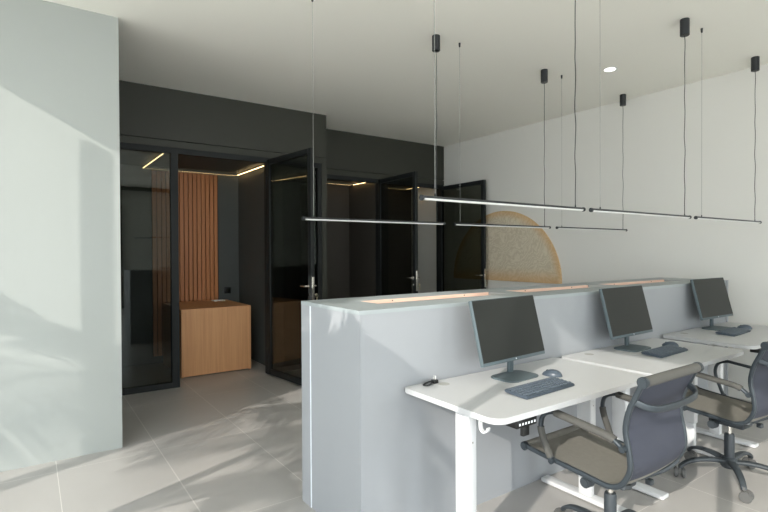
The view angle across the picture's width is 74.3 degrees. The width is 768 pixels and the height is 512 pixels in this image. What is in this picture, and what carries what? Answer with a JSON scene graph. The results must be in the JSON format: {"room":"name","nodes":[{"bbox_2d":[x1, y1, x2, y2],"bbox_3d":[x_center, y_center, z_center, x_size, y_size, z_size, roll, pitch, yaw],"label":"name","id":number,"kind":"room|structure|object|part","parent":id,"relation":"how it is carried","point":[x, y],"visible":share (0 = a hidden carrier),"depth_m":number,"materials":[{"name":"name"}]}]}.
{"room":"open-plan office","nodes":[
{"label":"open-plan office","id":0,"kind":"room"},
{"bbox_2d":[0,0,121,471],"bbox_3d":[-2.746,-0.157,3.248,1.868,3.140,0.187,-1,1,-35],"label":"wall","id":1,"kind":"structure","parent":0,"point":[61,351],"depth_m":3.49,"materials":[{"name":"paint"}]},
{"bbox_2d":[120,164,241,367],"bbox_3d":[-3.384,-0.181,6.272,4.350,3.140,0.100,-1,1,-35],"label":"wall","id":2,"kind":"structure","parent":0,"point":[135,180],"depth_m":6.44,"materials":[{"name":"grey paint"}]},
{"bbox_2d":[151,170,218,355],"bbox_3d":[-2.614,0.091,6.720,0.840,2.380,0.041,-1,1,-35],"label":"slatted panel","id":3,"kind":"object","parent":2,"relation":"attached to","point":[197,193],"visible":0.59,"depth_m":6.70,"materials":[{"name":"brown wood"}]},
{"bbox_2d":[224,287,230,293],"bbox_3d":[-2.177,0.476,7.052,0.090,0.090,0.013,-1,1,-35],"label":"wall socket","id":4,"kind":"object","parent":2,"relation":"attached to","point":[226,289],"visible":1,"depth_m":7.04,"materials":[{"name":"black plastic"}]},
{"bbox_2d":[120,149,304,174],"bbox_3d":[-2.213,-1.192,6.239,2.450,0.090,1.288,-1,1,-35],"label":"ceiling","id":5,"kind":"structure","parent":0,"point":[130,157],"depth_m":6.27,"materials":[{"name":"grey paint"}]},
{"bbox_2d":[143,153,262,175],"bbox_3d":[-2.199,-1.124,6.243,1.207,0.034,1.242,-1,1,-35],"label":"light strip","id":6,"kind":"object","parent":5,"relation":"attached to","point":[145,166],"visible":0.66,"depth_m":6.68,"materials":[{"name":"glowing led light"},{"name":"plastic diffuser"}]},
{"bbox_2d":[119,80,326,357],"bbox_3d":[-2.927,-0.178,5.678,4.418,3.140,1.398,-1,1,-35],"label":"wall","id":7,"kind":"structure","parent":0,"point":[148,114],"depth_m":5.87,"materials":[{"name":"black paint"}]},
{"bbox_2d":[120,142,321,395],"bbox_3d":[-1.737,0.121,5.709,2.298,2.530,0.069,-1,1,-35],"label":"door frame","id":8,"kind":"structure","parent":7,"relation":"in","point":[173,153],"depth_m":5.36,"materials":[{"name":"black metal"}]},
{"bbox_3d":[-2.438,1.364,5.225,0.480,0.060,0.056,-1,1,-35],"label":"rail","id":9,"kind":"part","parent":8,"relation":"part of","materials":[{"name":"black metal"}]},
{"bbox_3d":[-1.084,1.349,6.172,0.615,0.060,0.056,-1,1,-35],"label":"rail","id":10,"kind":"part","parent":8,"relation":"part of","materials":[{"name":"black metal"}]},
{"bbox_2d":[265,148,316,385],"bbox_3d":[-1.038,0.129,5.561,0.151,2.485,0.942,-1,1,-42],"label":"door","id":11,"kind":"structure","parent":8,"relation":"attached to","point":[308,152],"depth_m":5.73,"materials":[{"name":"black metal"}]},
{"bbox_3d":[-0.728,0.351,5.215,0.028,0.270,0.010,-1,1,-42],"label":"lock plate","id":12,"kind":"part","parent":11,"relation":"part of","materials":[{"name":"silver metal"}]},
{"bbox_2d":[238,164,283,366],"bbox_3d":[-1.637,0.127,6.650,0.100,2.500,1.288,-1,1,-35],"label":"wall","id":13,"kind":"structure","parent":0,"point":[250,184],"depth_m":6.52,"materials":[{"name":"grey paint"}]},
{"bbox_2d":[349,183,375,297],"bbox_3d":[-0.316,0.108,8.006,0.080,2.500,0.760,-1,1,-35],"label":"wall","id":14,"kind":"structure","parent":0,"point":[362,200],"depth_m":7.96,"materials":[{"name":"paint"}]},
{"bbox_2d":[327,183,411,298],"bbox_3d":[-0.569,-0.214,8.352,2.512,3.140,0.100,-1,1,-35],"label":"wall","id":15,"kind":"structure","parent":0,"point":[399,200],"depth_m":8.28,"materials":[{"name":"paint"}]},
{"bbox_2d":[327,179,420,188],"bbox_3d":[-0.327,-1.217,7.990,2.512,0.090,0.760,-1,1,-35],"label":"ceiling","id":16,"kind":"structure","parent":0,"point":[406,187],"depth_m":8.09,"materials":[{"name":"paint"}]},
{"bbox_2d":[327,181,361,184],"bbox_3d":[-0.787,-1.143,7.622,1.071,0.034,0.602,-1,1,-35],"label":"light strip","id":17,"kind":"object","parent":16,"relation":"attached to","point":[329,182],"visible":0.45,"depth_m":7.99,"materials":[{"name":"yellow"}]},
{"bbox_2d":[388,186,418,189],"bbox_3d":[0.182,-1.154,8.300,0.836,0.034,0.602,-1,1,-35],"label":"light strip","id":18,"kind":"object","parent":16,"relation":"attached to","point":[390,187],"visible":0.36,"depth_m":8.62,"materials":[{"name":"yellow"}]},
{"bbox_2d":[0,351,767,511],"bbox_3d":[0.126,1.457,3.575,7.180,0.120,12.300,-1,1,-35],"label":"floor","id":19,"kind":"structure","parent":0,"point":[229,441],"depth_m":3.31,"materials":[{"name":"tile"}]},
{"bbox_2d":[163,299,250,377],"bbox_3d":[-2.229,0.992,6.349,0.810,0.780,0.950,-1,1,-35],"label":"wooden desk","id":20,"kind":"object","parent":19,"relation":"on","point":[215,336],"visible":0.94,"depth_m":5.97,"materials":[{"name":"brown wood"}]},
{"bbox_3d":[-2.557,1.008,6.132,0.022,0.755,0.930,-1,1,-35],"label":"panel","id":21,"kind":"part","parent":20,"relation":"part of","materials":[{"name":"brown wood"}]},
{"bbox_2d":[301,277,727,511],"bbox_3d":[1.362,0.815,3.811,4.034,1.148,0.635,-1,1,-35],"label":"partition","id":22,"kind":"object","parent":19,"relation":"on","point":[369,444],"depth_m":2.70,"materials":[{"name":"grey laminate"}]},
{"bbox_3d":[1.197,0.823,4.020,4.004,1.128,0.103,-1,1,-35],"label":"panel","id":23,"kind":"part","parent":22,"relation":"part of","materials":[{"name":"grey laminate"}]},
{"bbox_3d":[-0.251,0.843,2.626,0.020,1.128,0.518,-1,1,-35],"label":"panel","id":24,"kind":"part","parent":22,"relation":"part of","materials":[{"name":"grey laminate"}]},
{"bbox_2d":[363,292,488,303],"bbox_3d":[0.341,0.288,3.110,1.069,0.071,0.214,-1,1,-35],"label":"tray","id":25,"kind":"object","parent":22,"relation":"on","point":[472,294],"depth_m":3.13,"materials":[{"name":"brown wood"}]},
{"bbox_2d":[509,285,589,291],"bbox_3d":[1.310,0.277,3.788,1.024,0.071,0.214,-1,1,-35],"label":"tray","id":26,"kind":"object","parent":22,"relation":"on","point":[543,289],"depth_m":3.85,"materials":[{"name":"brown wood"}]},
{"bbox_2d":[604,280,663,284],"bbox_3d":[2.285,0.267,4.470,1.124,0.071,0.214,-1,1,-35],"label":"tray","id":27,"kind":"object","parent":22,"relation":"on","point":[642,281],"depth_m":4.53,"materials":[{"name":"brown wood"}]},
{"bbox_3d":[3.002,0.796,4.959,0.030,1.148,0.635,-1,1,-35],"label":"panel","id":28,"kind":"part","parent":22,"relation":"part of","materials":[{"name":"grey fabric"}]},
{"bbox_2d":[405,358,645,511],"bbox_3d":[0.771,1.026,2.626,1.210,0.753,0.620,-1,1,-35],"label":"desk","id":29,"kind":"object","parent":19,"relation":"on","point":[474,396],"visible":0.85,"depth_m":2.40,"materials":[{"name":"white laminate"}]},
{"bbox_2d":[423,375,437,385],"bbox_3d":[0.235,0.633,2.585,0.042,0.041,0.109,0,1,43],"label":"plug","id":30,"kind":"object","parent":29,"relation":"on","point":[433,381],"visible":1,"depth_m":2.59,"materials":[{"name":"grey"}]},
{"bbox_2d":[468,295,544,382],"bbox_3d":[0.698,0.439,2.724,0.540,0.422,0.173,-1,1,-39],"label":"computer monitor","id":31,"kind":"object","parent":29,"relation":"on","point":[506,329],"visible":1,"depth_m":2.72,"materials":[{"name":"grey plastic"}]},
{"bbox_3d":[0.585,0.721,2.163,0.130,0.080,0.062,-1,1,-35],"label":"control panel","id":32,"kind":"part","parent":29,"relation":"part of","materials":[{"name":"black plastic"}]},
{"bbox_2d":[505,377,574,399],"bbox_3d":[0.762,0.638,2.471,0.390,0.027,0.135,-1,1,-38],"label":"keyboard","id":33,"kind":"object","parent":29,"relation":"on","point":[541,387],"visible":1,"depth_m":2.43,"materials":[{"name":"grey plastic"}]},
{"bbox_2d":[542,369,561,377],"bbox_3d":[0.911,0.630,2.747,0.108,0.035,0.066,0,1,35],"label":"computer mouse","id":34,"kind":"object","parent":29,"relation":"on","point":[551,372],"visible":0.99,"depth_m":2.72,"materials":[{"name":"grey plastic"}]},
{"bbox_2d":[520,362,703,511],"bbox_3d":[1.076,0.941,2.414,0.654,0.922,0.685,-1,1,-35],"label":"office chair","id":35,"kind":"object","parent":19,"relation":"on","point":[654,432],"visible":1,"depth_m":2.25,"materials":[{"name":"beige fabric"}]},
{"bbox_3d":[1.000,1.303,2.550,0.046,0.071,0.280,-1,1,-25],"label":"leg","id":36,"kind":"part","parent":35,"relation":"part of","materials":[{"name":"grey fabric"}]},
{"bbox_3d":[0.869,0.843,2.247,0.040,0.256,0.426,-1,1,-35],"label":"armrest","id":37,"kind":"part","parent":35,"relation":"part of","materials":[{"name":"grey paint"}]},
{"bbox_3d":[0.869,0.736,2.272,0.025,0.508,0.638,-1,1,-35],"label":"rail","id":38,"kind":"part","parent":35,"relation":"part of","materials":[{"name":"grey metal"}]},
{"bbox_3d":[0.962,1.042,2.357,0.110,0.053,0.053,-1,1,-35],"label":"tension knob","id":39,"kind":"part","parent":35,"relation":"part of","materials":[{"name":"black plastic"}]},
{"bbox_3d":[1.041,0.959,2.435,0.450,0.063,0.526,-1,1,-35],"label":"seat","id":40,"kind":"part","parent":35,"relation":"part of","materials":[{"name":"beige fabric"}]},
{"bbox_3d":[1.275,0.838,2.531,0.040,0.256,0.426,-1,1,-35],"label":"armrest","id":41,"kind":"part","parent":35,"relation":"part of","materials":[{"name":"grey paint"}]},
{"bbox_3d":[1.193,1.303,2.513,0.280,0.071,0.046,-1,1,-43],"label":"leg","id":42,"kind":"part","parent":35,"relation":"part of","materials":[{"name":"black plastic"}]},
{"bbox_3d":[1.200,1.059,2.395,0.145,0.042,0.037,0,1,-2],"label":"lever","id":43,"kind":"part","parent":35,"relation":"part of","materials":[{"name":"black plastic"}]},
{"bbox_3d":[1.151,0.991,2.279,0.475,0.091,0.125,-1,1,-35],"label":"cross arm","id":44,"kind":"part","parent":35,"relation":"part of","materials":[{"name":"black metal"}]},
{"bbox_3d":[1.250,0.732,2.538,0.025,0.508,0.638,-1,1,-35],"label":"rail","id":45,"kind":"part","parent":35,"relation":"part of","materials":[{"name":"grey paint"}]},
{"bbox_3d":[1.207,0.725,2.193,0.450,0.430,0.090,-1,1,-35],"label":"backrest","id":46,"kind":"part","parent":35,"relation":"part of","materials":[{"name":"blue fabric"}]},
{"bbox_2d":[562,338,743,499],"bbox_3d":[1.787,1.014,3.336,1.165,0.753,0.620,-1,1,-35],"label":"desk","id":47,"kind":"object","parent":19,"relation":"on","point":[634,362],"visible":0.41,"depth_m":3.17,"materials":[{"name":"white laminate"}]},
{"bbox_2d":[599,285,652,351],"bbox_3d":[1.706,0.427,3.490,0.540,0.422,0.173,-1,1,-37],"label":"computer monitor","id":48,"kind":"object","parent":47,"relation":"on","point":[625,309],"visible":1,"depth_m":3.48,"materials":[{"name":"grey plastic"}]},
{"bbox_2d":[641,345,687,357],"bbox_3d":[1.853,0.625,3.344,0.390,0.027,0.135,-1,1,-38],"label":"keyboard","id":49,"kind":"object","parent":47,"relation":"on","point":[667,350],"visible":1,"depth_m":3.30,"materials":[{"name":"grey plastic"}]},
{"bbox_2d":[662,341,678,345],"bbox_3d":[2.014,0.618,3.568,0.108,0.035,0.066,0,1,38],"label":"computer mouse","id":50,"kind":"object","parent":47,"relation":"on","point":[668,342],"visible":0.66,"depth_m":3.55,"materials":[{"name":"grey plastic"}]},
{"bbox_2d":[663,322,767,447],"bbox_3d":[2.856,0.997,4.084,1.195,0.765,0.620,-1,1,-35],"label":"desk","id":51,"kind":"object","parent":19,"relation":"on","point":[751,340],"visible":0.54,"depth_m":3.85,"materials":[{"name":"white laminate"}]},
{"bbox_2d":[690,277,732,330],"bbox_3d":[2.808,0.402,4.279,0.540,0.422,0.173,-1,1,-33],"label":"computer monitor","id":52,"kind":"object","parent":51,"relation":"on","point":[711,297],"visible":0.89,"depth_m":4.28,"materials":[{"name":"grey plastic"}]},
{"bbox_2d":[715,327,750,336],"bbox_3d":[2.789,0.602,4.048,0.390,0.027,0.135,-1,1,-39],"label":"keyboard","id":53,"kind":"object","parent":51,"relation":"on","point":[733,331],"visible":1,"depth_m":4.00,"materials":[{"name":"grey plastic"}]},
{"bbox_2d":[738,325,751,328],"bbox_3d":[3.036,0.594,4.270,0.108,0.035,0.066,0,1,44],"label":"computer mouse","id":54,"kind":"object","parent":51,"relation":"on","point":[739,326],"visible":0.73,"depth_m":4.25,"materials":[{"name":"grey plastic"}]},
{"bbox_3d":[2.676,0.685,3.626,0.130,0.080,0.062,-1,1,-35],"label":"control panel","id":55,"kind":"part","parent":51,"relation":"part of","materials":[{"name":"black plastic"}]},
{"bbox_2d":[674,341,767,503],"bbox_3d":[2.170,0.929,3.179,0.605,0.922,0.652,-1,1,-32],"label":"office chair","id":56,"kind":"object","parent":19,"relation":"on","point":[731,412],"visible":0.92,"depth_m":3.10,"materials":[{"name":"grey fabric"}]},
{"bbox_3d":[1.986,1.293,3.171,0.280,0.071,0.046,0,1,3],"label":"leg","id":57,"kind":"part","parent":56,"relation":"part of","materials":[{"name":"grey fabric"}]},
{"bbox_3d":[2.110,1.291,3.324,0.046,0.071,0.280,0,1,-15],"label":"leg","id":58,"kind":"part","parent":56,"relation":"part of","materials":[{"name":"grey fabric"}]},
{"bbox_3d":[2.043,1.030,3.126,0.110,0.053,0.053,-1,1,-32],"label":"tension knob","id":59,"kind":"part","parent":56,"relation":"part of","materials":[{"name":"black plastic"}]},
{"bbox_3d":[1.945,0.831,3.020,0.040,0.256,0.426,-1,1,-32],"label":"armrest","id":60,"kind":"part","parent":56,"relation":"part of","materials":[{"name":"grey paint"}]},
{"bbox_3d":[2.339,0.720,3.293,0.025,0.508,0.638,-1,1,-32],"label":"rail","id":61,"kind":"part","parent":56,"relation":"part of","materials":[{"name":"metal"}]},
{"bbox_3d":[2.125,0.946,3.200,0.450,0.063,0.526,-1,1,-32],"label":"seat","id":62,"kind":"part","parent":56,"relation":"part of","materials":[{"name":"beige fabric"}]},
{"bbox_3d":[1.946,0.724,3.044,0.025,0.508,0.638,-1,1,-32],"label":"rail","id":63,"kind":"part","parent":56,"relation":"part of","materials":[{"name":"black metal"}]},
{"bbox_3d":[2.364,0.826,3.285,0.040,0.256,0.426,-1,1,-32],"label":"armrest","id":64,"kind":"part","parent":56,"relation":"part of","materials":[{"name":"grey paint"}]},
{"bbox_3d":[2.093,1.294,3.006,0.046,0.071,0.280,0,1,21],"label":"leg","id":65,"kind":"part","parent":56,"relation":"part of","materials":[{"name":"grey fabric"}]},
{"bbox_3d":[2.294,1.290,3.253,0.280,0.071,0.046,-1,1,-33],"label":"leg","id":66,"kind":"part","parent":56,"relation":"part of","materials":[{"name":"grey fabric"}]},
{"bbox_3d":[2.284,1.292,3.057,0.280,0.071,0.046,0,1,39],"label":"leg","id":67,"kind":"part","parent":56,"relation":"part of","materials":[{"name":"black plastic"}]},
{"bbox_3d":[2.228,0.979,3.039,0.475,0.091,0.125,-1,1,-32],"label":"cross arm","id":68,"kind":"part","parent":56,"relation":"part of","materials":[{"name":"black metal"}]},
{"bbox_3d":[2.282,1.047,3.152,0.145,0.042,0.037,0,1,1],"label":"lever","id":69,"kind":"part","parent":56,"relation":"part of","materials":[{"name":"black plastic"}]},
{"bbox_3d":[2.281,0.713,2.951,0.450,0.430,0.090,-1,1,-32],"label":"backrest","id":70,"kind":"part","parent":56,"relation":"part of","materials":[{"name":"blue fabric"}]},
{"bbox_2d":[326,129,443,184],"bbox_3d":[-0.076,-1.465,7.628,2.512,0.630,0.100,-1,1,-35],"label":"wall","id":71,"kind":"structure","parent":0,"point":[348,153],"depth_m":7.58,"materials":[{"name":"black paint"}]},
{"bbox_2d":[327,174,443,295],"bbox_3d":[-0.063,0.105,7.634,2.508,2.510,0.069,-1,1,-35],"label":"door frame","id":72,"kind":"structure","parent":71,"relation":"in","point":[331,177],"depth_m":7.65,"materials":[{"name":"black metal"}]},
{"bbox_2d":[377,171,419,295],"bbox_3d":[0.184,0.111,7.152,0.151,2.480,0.967,-1,1,-32],"label":"door","id":73,"kind":"structure","parent":72,"relation":"attached to","point":[414,174],"depth_m":7.00,"materials":[{"name":"black metal"}]},
{"bbox_3d":[0.440,0.331,6.750,0.028,0.270,0.010,-1,1,-32],"label":"lock plate","id":74,"kind":"part","parent":73,"relation":"part of","materials":[{"name":"silver metal"}]},
{"bbox_2d":[438,180,486,291],"bbox_3d":[1.193,0.112,7.821,0.151,2.456,1.027,-1,1,-34],"label":"door","id":75,"kind":"structure","parent":72,"relation":"attached to","point":[482,183],"depth_m":7.64,"materials":[{"name":"black metal"}]},
{"bbox_3d":[1.479,0.320,7.402,0.028,0.270,0.010,-1,1,-34],"label":"lock plate","id":76,"kind":"part","parent":75,"relation":"part of","materials":[{"name":"silver metal"}]},
{"bbox_2d":[44,0,767,146],"bbox_3d":[0.182,-1.844,3.565,7.040,0.200,12.350,-1,1,-35],"label":"ceiling","id":77,"kind":"structure","parent":0,"point":[369,69],"depth_m":4.35,"materials":[{"name":"white paint"}]},
{"bbox_2d":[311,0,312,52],"bbox_3d":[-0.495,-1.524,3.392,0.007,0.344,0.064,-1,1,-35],"label":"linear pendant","id":78,"kind":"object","parent":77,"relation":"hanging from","point":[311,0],"depth_m":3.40,"materials":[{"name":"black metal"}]},
{"bbox_2d":[302,153,444,224],"bbox_3d":[-0.046,-0.463,3.712,1.243,0.448,0.064,-1,1,-35],"label":"linear pendant","id":79,"kind":"object","parent":77,"relation":"hanging from","point":[303,218],"depth_m":3.62,"materials":[{"name":"black metal"}]},
{"bbox_2d":[305,219,442,224],"bbox_3d":[-0.027,-0.250,3.727,1.216,0.012,0.022,-1,1,-35],"label":"diffuser","id":80,"kind":"object","parent":79,"relation":"attached to","point":[345,220],"depth_m":3.72,"materials":[{"name":"white plastic"}]},
{"bbox_2d":[432,34,439,140],"bbox_3d":[0.392,-1.328,4.014,0.073,0.837,0.064,-1,1,-35],"label":"linear pendant","id":81,"kind":"object","parent":77,"relation":"hanging from","point":[437,42],"depth_m":4.02,"materials":[{"name":"black metal"}]},
{"bbox_3d":[0.417,-0.965,4.033,0.010,1.389,0.009,-1,1,-35],"label":"cord","id":82,"kind":"part","parent":81,"relation":"part of","materials":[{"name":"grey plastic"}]},
{"bbox_2d":[458,43,460,74],"bbox_3d":[0.597,-1.605,4.155,0.022,0.254,0.064,-1,1,-35],"label":"linear pendant","id":83,"kind":"object","parent":77,"relation":"hanging from","point":[458,43],"depth_m":4.17,"materials":[{"name":"black metal"}]},
{"bbox_2d":[453,165,550,228],"bbox_3d":[1.051,-0.548,4.480,1.243,0.591,0.064,-1,1,-35],"label":"linear pendant","id":84,"kind":"object","parent":77,"relation":"hanging from","point":[461,224],"depth_m":4.52,"materials":[{"name":"black metal"}]},
{"bbox_2d":[456,224,548,228],"bbox_3d":[1.081,-0.263,4.502,1.203,0.012,0.022,-1,1,-35],"label":"diffuser","id":85,"kind":"object","parent":84,"relation":"attached to","point":[490,225],"depth_m":4.48,"materials":[{"name":"white plastic"}]},
{"bbox_2d":[419,0,585,211],"bbox_3d":[0.681,-0.999,2.680,1.264,1.478,0.064,-1,1,-35],"label":"linear pendant","id":86,"kind":"object","parent":77,"relation":"hanging from","point":[421,197],"visible":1,"depth_m":2.64,"materials":[{"name":"black metal"}]},
{"bbox_2d":[424,198,583,210],"bbox_3d":[0.685,-0.269,2.687,1.224,0.012,0.022,-1,1,-35],"label":"diffuser","id":87,"kind":"object","parent":86,"relation":"attached to","point":[460,200],"depth_m":2.64,"materials":[{"name":"white plastic"}]},
{"bbox_3d":[1.129,-0.971,2.994,0.010,1.364,0.009,-1,1,-35],"label":"cord","id":88,"kind":"part","parent":86,"relation":"part of","materials":[{"name":"grey plastic"}]},
{"bbox_2d":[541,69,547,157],"bbox_3d":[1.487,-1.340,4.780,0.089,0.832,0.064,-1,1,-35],"label":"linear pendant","id":89,"kind":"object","parent":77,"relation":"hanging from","point":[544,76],"depth_m":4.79,"materials":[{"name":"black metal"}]},
{"bbox_3d":[1.520,-0.977,4.805,0.010,1.389,0.009,-1,1,-35],"label":"cord","id":90,"kind":"part","parent":89,"relation":"part of","materials":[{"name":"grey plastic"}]},
{"bbox_2d":[556,226,627,230],"bbox_3d":[2.149,-0.279,5.250,1.252,0.024,0.064,-1,1,-35],"label":"linear pendant","id":91,"kind":"object","parent":77,"relation":"hanging from","point":[577,228],"depth_m":5.22,"materials":[{"name":"black metal"}]},
{"bbox_2d":[558,228,625,230],"bbox_3d":[2.182,-0.275,5.272,1.204,0.012,0.022,-1,1,-35],"label":"diffuser","id":92,"kind":"object","parent":91,"relation":"attached to","point":[606,229],"depth_m":5.29,"materials":[{"name":"white plastic"}]},
{"bbox_2d":[603,67,616,71],"bbox_3d":[2.132,-1.761,4.785,0.124,0.005,0.124,-1,1,-35],"label":"recessed light","id":93,"kind":"object","parent":77,"relation":"in","point":[608,69],"visible":1,"depth_m":4.78,"materials":[{"name":"white"}]},
{"bbox_2d":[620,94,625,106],"bbox_3d":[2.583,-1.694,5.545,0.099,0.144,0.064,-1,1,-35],"label":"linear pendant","id":94,"kind":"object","parent":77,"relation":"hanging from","point":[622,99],"depth_m":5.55,"materials":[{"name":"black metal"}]},
{"bbox_2d":[589,158,691,218],"bbox_3d":[1.736,-0.489,3.421,1.291,0.436,0.064,-1,1,-35],"label":"linear pendant","id":95,"kind":"object","parent":77,"relation":"hanging from","point":[590,209],"depth_m":3.44,"materials":[{"name":"black metal"}]},
{"bbox_2d":[593,210,689,218],"bbox_3d":[1.782,-0.281,3.454,1.239,0.012,0.022,-1,1,-35],"label":"diffuser","id":96,"kind":"object","parent":95,"relation":"attached to","point":[603,211],"depth_m":3.41,"materials":[{"name":"white plastic"}]},
{"bbox_2d":[684,52,684,107],"bbox_3d":[2.171,-1.282,3.721,0.005,0.399,0.064,-1,1,-35],"label":"linear pendant","id":97,"kind":"object","parent":77,"relation":"hanging from","point":[684,52],"depth_m":3.76,"materials":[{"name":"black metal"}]},
{"bbox_3d":[2.233,-0.983,3.766,0.010,1.364,0.009,-1,1,-35],"label":"cord","id":98,"kind":"part","parent":97,"relation":"part of","materials":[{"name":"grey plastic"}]},
{"bbox_2d":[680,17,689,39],"bbox_3d":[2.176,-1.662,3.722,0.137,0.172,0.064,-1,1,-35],"label":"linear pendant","id":99,"kind":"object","parent":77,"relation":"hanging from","point":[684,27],"depth_m":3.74,"materials":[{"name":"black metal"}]},
{"bbox_2d":[694,178,761,223],"bbox_3d":[2.827,-0.439,4.185,1.277,0.311,0.064,-1,1,-35],"label":"linear pendant","id":100,"kind":"object","parent":77,"relation":"hanging from","point":[695,217],"depth_m":4.11,"materials":[{"name":"black metal"}]},
{"bbox_2d":[698,218,760,222],"bbox_3d":[2.892,-0.294,4.231,1.214,0.012,0.022,-1,1,-35],"label":"diffuser","id":101,"kind":"object","parent":100,"relation":"attached to","point":[717,219],"depth_m":4.23,"materials":[{"name":"white plastic"}]},
{"bbox_2d":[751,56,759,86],"bbox_3d":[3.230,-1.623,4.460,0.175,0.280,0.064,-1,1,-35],"label":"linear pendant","id":102,"kind":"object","parent":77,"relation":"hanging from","point":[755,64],"depth_m":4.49,"materials":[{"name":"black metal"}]},
{"bbox_3d":[3.304,-0.995,4.516,0.010,1.364,0.009,-1,1,-35],"label":"cord","id":103,"kind":"part","parent":102,"relation":"part of","materials":[{"name":"grey plastic"}]},
{"bbox_2d":[411,64,767,400],"bbox_3d":[2.970,-0.206,5.617,0.150,3.140,12.200,-1,1,-35],"label":"wall","id":104,"kind":"structure","parent":0,"point":[643,138],"depth_m":5.61,"materials":[{"name":"white paint"}]},
{"bbox_2d":[454,211,561,283],"bbox_3d":[1.693,-0.145,7.287,0.022,1.000,2.000,-1,1,-35],"label":"disc","id":105,"kind":"object","parent":104,"relation":"attached to","point":[516,254],"visible":0.91,"depth_m":7.15,"materials":[{"name":"paint"}]}
]}

